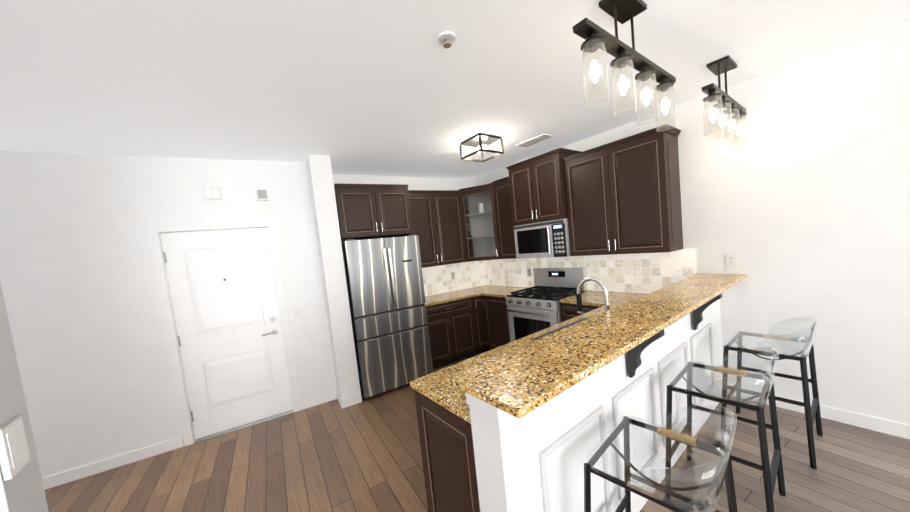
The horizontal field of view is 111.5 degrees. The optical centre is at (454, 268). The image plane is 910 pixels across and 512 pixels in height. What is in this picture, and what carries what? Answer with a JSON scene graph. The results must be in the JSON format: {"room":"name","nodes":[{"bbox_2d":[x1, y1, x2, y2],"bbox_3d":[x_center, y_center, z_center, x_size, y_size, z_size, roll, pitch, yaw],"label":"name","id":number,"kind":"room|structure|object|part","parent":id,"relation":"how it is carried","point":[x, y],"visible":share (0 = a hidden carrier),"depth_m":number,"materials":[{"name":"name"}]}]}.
{"room":"kitchen","nodes":[
{"label":"kitchen","id":0,"kind":"room"},
{"bbox_2d":[0,281,48,511],"bbox_3d":[-2.323,0.501,0.081,2.652,2.720,0.185,-9,5,-37],"label":"wall","id":1,"kind":"structure","parent":0,"point":[22,490],"depth_m":0.91,"materials":[{"name":"paint"}]},
{"bbox_2d":[0,414,30,480],"bbox_3d":[-1.226,0.492,0.861,0.015,0.140,0.104,-9,5,-37],"label":"switch","id":2,"kind":"object","parent":1,"relation":"attached to","point":[15,458],"visible":1,"depth_m":0.85,"materials":[{"name":"white plastic"}]},
{"bbox_2d":[0,151,336,477],"bbox_3d":[-2.561,0.314,3.021,2.370,2.720,0.120,-8,5,-29],"label":"wall","id":3,"kind":"structure","parent":0,"point":[80,292],"depth_m":2.71,"materials":[{"name":"paint"}]},
{"bbox_2d":[42,391,336,489],"bbox_3d":[-2.401,1.615,3.053,2.353,0.100,0.012,-8,5,-29],"label":"baseboard","id":4,"kind":"structure","parent":3,"relation":"attached to","point":[64,477],"depth_m":2.75,"materials":[{"name":"paint"}]},
{"bbox_2d":[201,186,221,199],"bbox_3d":[-2.374,-0.739,3.023,0.150,0.130,0.032,-8,5,-28],"label":"switch plate","id":5,"kind":"object","parent":3,"relation":"attached to","point":[211,192],"depth_m":3.01,"materials":[{"name":"white plastic"}]},
{"bbox_2d":[147,220,300,445],"bbox_3d":[-2.272,0.586,3.159,0.995,2.100,0.106,-8,5,-29],"label":"door frame","id":6,"kind":"structure","parent":3,"relation":"attached to","point":[154,232],"depth_m":2.96,"materials":[{"name":"paint"}]},
{"bbox_2d":[160,228,292,439],"bbox_3d":[-2.263,0.615,3.157,0.853,2.018,0.208,-9,5,-37],"label":"entry door","id":7,"kind":"structure","parent":3,"relation":"in","point":[222,288],"depth_m":3.14,"materials":[{"name":"paint"}]},
{"bbox_2d":[255,189,268,200],"bbox_3d":[-2.005,-0.771,3.222,0.111,0.120,0.042,-8,5,-28],"label":"switch plate","id":8,"kind":"object","parent":3,"relation":"attached to","point":[261,194],"depth_m":3.21,"materials":[{"name":"white plastic"}]},
{"bbox_2d":[293,306,301,317],"bbox_3d":[-1.732,0.472,3.406,0.075,0.120,0.017,-8,5,-28],"label":"switch plate","id":9,"kind":"object","parent":3,"relation":"attached to","point":[297,310],"depth_m":3.40,"materials":[{"name":"white plastic"}]},
{"bbox_2d":[307,155,361,408],"bbox_3d":[-1.500,0.153,3.725,0.222,2.720,0.918,-8,5,-29],"label":"wall","id":10,"kind":"structure","parent":0,"point":[324,205],"depth_m":3.34,"materials":[{"name":"paint"}]},
{"bbox_2d":[333,175,485,293],"bbox_3d":[-0.578,-0.016,4.742,2.890,2.720,0.120,-8,5,-31],"label":"wall","id":11,"kind":"structure","parent":0,"point":[425,183],"depth_m":4.65,"materials":[{"name":"paint"}]},
{"bbox_2d":[334,183,413,240],"bbox_3d":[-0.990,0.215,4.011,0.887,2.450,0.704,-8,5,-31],"label":"upper cabinet","id":12,"kind":"object","parent":11,"relation":"attached to","point":[370,211],"visible":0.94,"depth_m":3.65,"materials":[{"name":"brown wood"}]},
{"bbox_2d":[408,190,435,267],"bbox_3d":[-0.545,-0.546,4.465,0.534,1.061,0.424,-9,5,-37],"label":"upper cabinet","id":13,"kind":"object","parent":11,"relation":"attached to","point":[420,202],"depth_m":4.36,"materials":[{"name":"brown wood"}]},
{"bbox_2d":[428,188,471,265],"bbox_3d":[-0.187,-0.601,4.704,0.568,1.061,0.475,-9,5,-37],"label":"upper cabinet","id":14,"kind":"object","parent":11,"relation":"attached to","point":[447,206],"depth_m":4.57,"materials":[{"name":"brown wood"}]},
{"bbox_2d":[422,261,484,295],"bbox_3d":[-0.142,0.143,4.929,1.500,0.455,0.011,-8,5,-31],"label":"tile backsplash","id":15,"kind":"structure","parent":11,"relation":"attached to","point":[437,280],"depth_m":4.99,"materials":[{"name":"beige tile"}]},
{"bbox_2d":[451,272,455,279],"bbox_3d":[-0.028,0.111,4.983,0.075,0.120,0.012,-8,5,-31],"label":"outlet","id":16,"kind":"object","parent":15,"relation":"attached to","point":[453,277],"visible":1,"depth_m":4.98,"materials":[{"name":"white plastic"}]},
{"bbox_2d":[460,184,499,259],"bbox_3d":[0.361,-0.672,4.598,0.277,0.988,0.471,-9,5,-37],"label":"upper cabinet","id":17,"kind":"object","parent":11,"relation":"attached to","point":[474,223],"depth_m":4.83,"materials":[{"name":"brown"}]},
{"bbox_2d":[488,256,495,259],"bbox_3d":[0.482,-0.694,4.878,0.252,1.047,0.437,-9,5,-37],"label":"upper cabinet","id":18,"kind":"object","parent":11,"relation":"attached to","point":[489,257],"depth_m":4.57,"materials":[{"name":"brown wood"}]},
{"bbox_2d":[0,0,909,178],"bbox_3d":[-0.349,-1.244,2.076,8.600,0.050,8.600,-9,5,-37],"label":"ceiling","id":19,"kind":"structure","parent":0,"point":[376,87],"depth_m":1.89,"materials":[{"name":"paint"}]},
{"bbox_2d":[438,31,454,47],"bbox_3d":[-0.042,-1.196,1.630,0.090,0.042,0.090,-9,5,-37],"label":"sprinkler","id":20,"kind":"object","parent":19,"relation":"attached to","point":[446,39],"visible":0.94,"depth_m":1.62,"materials":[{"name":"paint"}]},
{"bbox_2d":[459,133,503,161],"bbox_3d":[0.282,-1.285,3.305,0.328,0.174,0.328,-9,5,-37],"label":"flush ceiling light","id":21,"kind":"object","parent":19,"relation":"attached to","point":[480,142],"visible":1,"depth_m":3.27,"materials":[{"name":"glass"}]},
{"bbox_2d":[516,133,552,146],"bbox_3d":[0.889,-1.441,3.489,0.170,0.016,0.380,-9,5,-37],"label":"ceiling vent","id":22,"kind":"object","parent":19,"relation":"in","point":[536,139],"visible":1,"depth_m":3.45,"materials":[{"name":"metal"}]},
{"bbox_2d":[573,0,676,130],"bbox_3d":[0.913,-1.047,1.584,1.000,0.530,0.120,-9,5,-37],"label":"pendant light","id":23,"kind":"object","parent":19,"relation":"hanging from","point":[596,37],"visible":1,"depth_m":1.51,"materials":[{"name":"clear glass"}]},
{"bbox_2d":[702,55,747,148],"bbox_3d":[2.001,-1.210,2.284,0.920,0.530,0.120,-9,5,-37],"label":"pendant light","id":24,"kind":"object","parent":19,"relation":"hanging from","point":[713,91],"visible":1,"depth_m":2.20,"materials":[{"name":"clear glass"}]},
{"bbox_2d":[44,348,909,511],"bbox_3d":[-0.064,1.504,2.274,8.600,0.050,8.600,-9,5,-37],"label":"floor","id":25,"kind":"structure","parent":0,"point":[365,455],"depth_m":2.31,"materials":[{"name":"brown wood"}]},
{"bbox_2d":[341,234,432,397],"bbox_3d":[-0.907,0.531,3.923,0.865,1.820,0.832,-8,5,-31],"label":"refrigerator","id":26,"kind":"object","parent":25,"relation":"on","point":[386,293],"visible":0.9,"depth_m":3.58,"materials":[{"name":"grey metal"}]},
{"bbox_2d":[414,390,479,511],"bbox_3d":[0.216,1.050,1.708,0.631,0.876,0.525,-9,5,-37],"label":"base cabinet","id":27,"kind":"object","parent":25,"relation":"on","point":[447,453],"visible":0.15,"depth_m":1.47,"materials":[{"name":"brown wood"}]},
{"bbox_2d":[410,293,647,423],"bbox_3d":[1.033,0.455,2.339,2.836,0.033,0.544,-9,5,-37],"label":"countertop","id":28,"kind":"structure","parent":27,"relation":"on","point":[436,387],"depth_m":1.74,"materials":[{"name":"stone"}]},
{"bbox_2d":[530,277,609,339],"bbox_3d":[0.917,0.253,2.220,0.700,0.408,0.421,-9,5,-37],"label":"sink faucet","id":29,"kind":"object","parent":28,"relation":"on","point":[579,296],"visible":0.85,"depth_m":2.20,"materials":[{"name":"silver metal"}]},
{"bbox_2d":[426,295,490,368],"bbox_3d":[-0.072,0.871,4.603,1.098,0.873,0.647,-8,5,-31],"label":"base cabinet","id":30,"kind":"object","parent":25,"relation":"on","point":[457,330],"visible":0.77,"depth_m":4.33,"materials":[{"name":"brown wood"}]},
{"bbox_2d":[424,285,529,306],"bbox_3d":[0.195,0.387,4.490,1.569,0.033,1.266,-9,5,-37],"label":"countertop","id":31,"kind":"structure","parent":30,"relation":"on","point":[490,290],"depth_m":4.52,"materials":[{"name":"stone"}]},
{"bbox_2d":[483,296,510,348],"bbox_3d":[0.832,0.785,4.502,0.648,0.875,0.520,-9,5,-37],"label":"base cabinet","id":32,"kind":"object","parent":25,"relation":"on","point":[497,322],"visible":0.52,"depth_m":4.34,"materials":[{"name":"brown wood"}]},
{"bbox_2d":[506,267,587,341],"bbox_3d":[1.159,0.625,3.938,0.733,1.205,0.756,-9,5,-37],"label":"range","id":33,"kind":"object","parent":25,"relation":"on","point":[535,308],"visible":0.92,"depth_m":3.85,"materials":[{"name":"silver metal"}]},
{"bbox_2d":[561,303,601,321],"bbox_3d":[1.619,0.778,3.459,0.648,0.875,0.545,-9,5,-37],"label":"base cabinet","id":34,"kind":"object","parent":25,"relation":"on","point":[568,311],"visible":0.15,"depth_m":3.37,"materials":[{"name":"brown wood"}]},
{"bbox_2d":[560,290,632,305],"bbox_3d":[1.576,0.320,3.430,0.635,0.033,0.540,-9,5,-37],"label":"countertop","id":35,"kind":"structure","parent":34,"relation":"on","point":[593,298],"depth_m":3.38,"materials":[{"name":"stone"}]},
{"bbox_2d":[465,299,722,511],"bbox_3d":[1.281,0.801,2.063,2.866,1.098,0.188,-9,5,-37],"label":"wall","id":36,"kind":"structure","parent":25,"relation":"on","point":[536,459],"depth_m":1.50,"materials":[{"name":"paint"}]},
{"bbox_2d":[447,274,746,418],"bbox_3d":[1.242,0.244,1.932,2.942,0.030,0.364,-9,5,-37],"label":"bar","id":37,"kind":"object","parent":36,"relation":"on","point":[522,381],"visible":1,"depth_m":1.34,"materials":[{"name":"brown stone"}]},
{"bbox_2d":[627,329,664,377],"bbox_3d":[1.008,0.452,1.639,0.050,0.285,0.170,-9,5,-37],"label":"corbel bracket","id":38,"kind":"object","parent":36,"relation":"attached to","point":[634,359],"depth_m":1.66,"materials":[{"name":"black"}]},
{"bbox_2d":[692,293,721,329],"bbox_3d":[1.855,0.317,2.279,0.050,0.285,0.170,-9,5,-37],"label":"corbel bracket","id":39,"kind":"object","parent":36,"relation":"attached to","point":[697,317],"depth_m":2.30,"materials":[{"name":"black"}]},
{"bbox_2d":[584,405,737,511],"bbox_3d":[0.835,1.002,1.257,0.496,0.908,0.476,-10,5,-42],"label":"stool","id":40,"kind":"object","parent":25,"relation":"on","point":[723,471],"visible":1,"depth_m":1.23,"materials":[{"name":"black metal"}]},
{"bbox_2d":[665,347,785,511],"bbox_3d":[1.536,0.891,1.785,0.496,0.908,0.476,-9,5,-40],"label":"stool","id":41,"kind":"object","parent":25,"relation":"on","point":[773,472],"visible":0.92,"depth_m":1.75,"materials":[{"name":"black metal"}]},
{"bbox_3d":[1.510,0.541,1.753,0.497,0.202,0.454,-9,5,-37],"label":"seat","id":42,"kind":"part","parent":41,"relation":"part of","materials":[{"name":"clear plastic"}]},
{"bbox_2d":[721,316,822,469],"bbox_3d":[2.272,0.782,2.242,0.496,0.908,0.476,-9,5,-37],"label":"stool","id":43,"kind":"object","parent":25,"relation":"on","point":[812,412],"visible":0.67,"depth_m":2.19,"materials":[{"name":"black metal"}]},
{"bbox_3d":[2.245,0.432,2.205,0.496,0.202,0.445,-9,5,-37],"label":"seat","id":44,"kind":"part","parent":43,"relation":"part of","materials":[{"name":"clear plastic"}]},
{"bbox_2d":[475,22,909,424],"bbox_3d":[2.300,-0.190,3.005,0.120,2.720,6.900,-9,5,-37],"label":"wall","id":45,"kind":"structure","parent":0,"point":[799,204],"depth_m":2.32,"materials":[{"name":"paint"}]},
{"bbox_2d":[490,176,515,258],"bbox_3d":[0.819,-0.707,4.447,0.363,1.101,0.437,-9,5,-37],"label":"upper cabinet","id":46,"kind":"object","parent":45,"relation":"attached to","point":[501,196],"depth_m":4.36,"materials":[{"name":"brown wood"}]},
{"bbox_2d":[506,148,580,225],"bbox_3d":[1.119,-0.985,3.919,0.448,0.780,0.822,-9,5,-37],"label":"upper cabinet","id":47,"kind":"object","parent":45,"relation":"attached to","point":[537,190],"visible":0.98,"depth_m":3.74,"materials":[{"name":"brown wood"}]},
{"bbox_2d":[514,218,570,258],"bbox_3d":[1.177,-0.377,3.958,0.461,0.438,0.756,-9,5,-37],"label":"microwave","id":48,"kind":"object","parent":47,"relation":"attached to","point":[546,239],"visible":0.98,"depth_m":3.78,"materials":[{"name":"silver metal"}]},
{"bbox_2d":[483,249,695,292],"bbox_3d":[1.400,0.041,4.132,0.011,0.455,2.956,-9,5,-37],"label":"tile backsplash","id":49,"kind":"structure","parent":45,"relation":"attached to","point":[642,273],"depth_m":3.54,"materials":[{"name":"beige tile"}]},
{"bbox_2d":[527,268,531,276],"bbox_3d":[1.085,0.053,4.529,0.012,0.120,0.075,-9,5,-37],"label":"outlet","id":50,"kind":"object","parent":49,"relation":"attached to","point":[529,273],"visible":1,"depth_m":4.52,"materials":[{"name":"white plastic"}]},
{"bbox_2d":[562,124,682,255],"bbox_3d":[1.718,-0.722,3.242,0.378,1.118,1.030,-9,5,-37],"label":"upper cabinet","id":51,"kind":"object","parent":45,"relation":"attached to","point":[623,195],"visible":0.98,"depth_m":3.03,"materials":[{"name":"brown wood"}]},
{"bbox_2d":[726,254,737,266],"bbox_3d":[2.439,-0.074,2.733,0.012,0.120,0.075,-9,5,-37],"label":"outlet plates","id":52,"kind":"object","parent":45,"relation":"attached to","point":[731,260],"visible":1,"depth_m":2.73,"materials":[{"name":"white plastic"}]},
{"bbox_2d":[727,385,909,438],"bbox_3d":[3.492,1.109,1.591,0.012,0.100,3.220,-9,5,-37],"label":"baseboard","id":53,"kind":"structure","parent":45,"relation":"attached to","point":[898,429],"depth_m":2.29,"materials":[{"name":"paint"}]}
]}

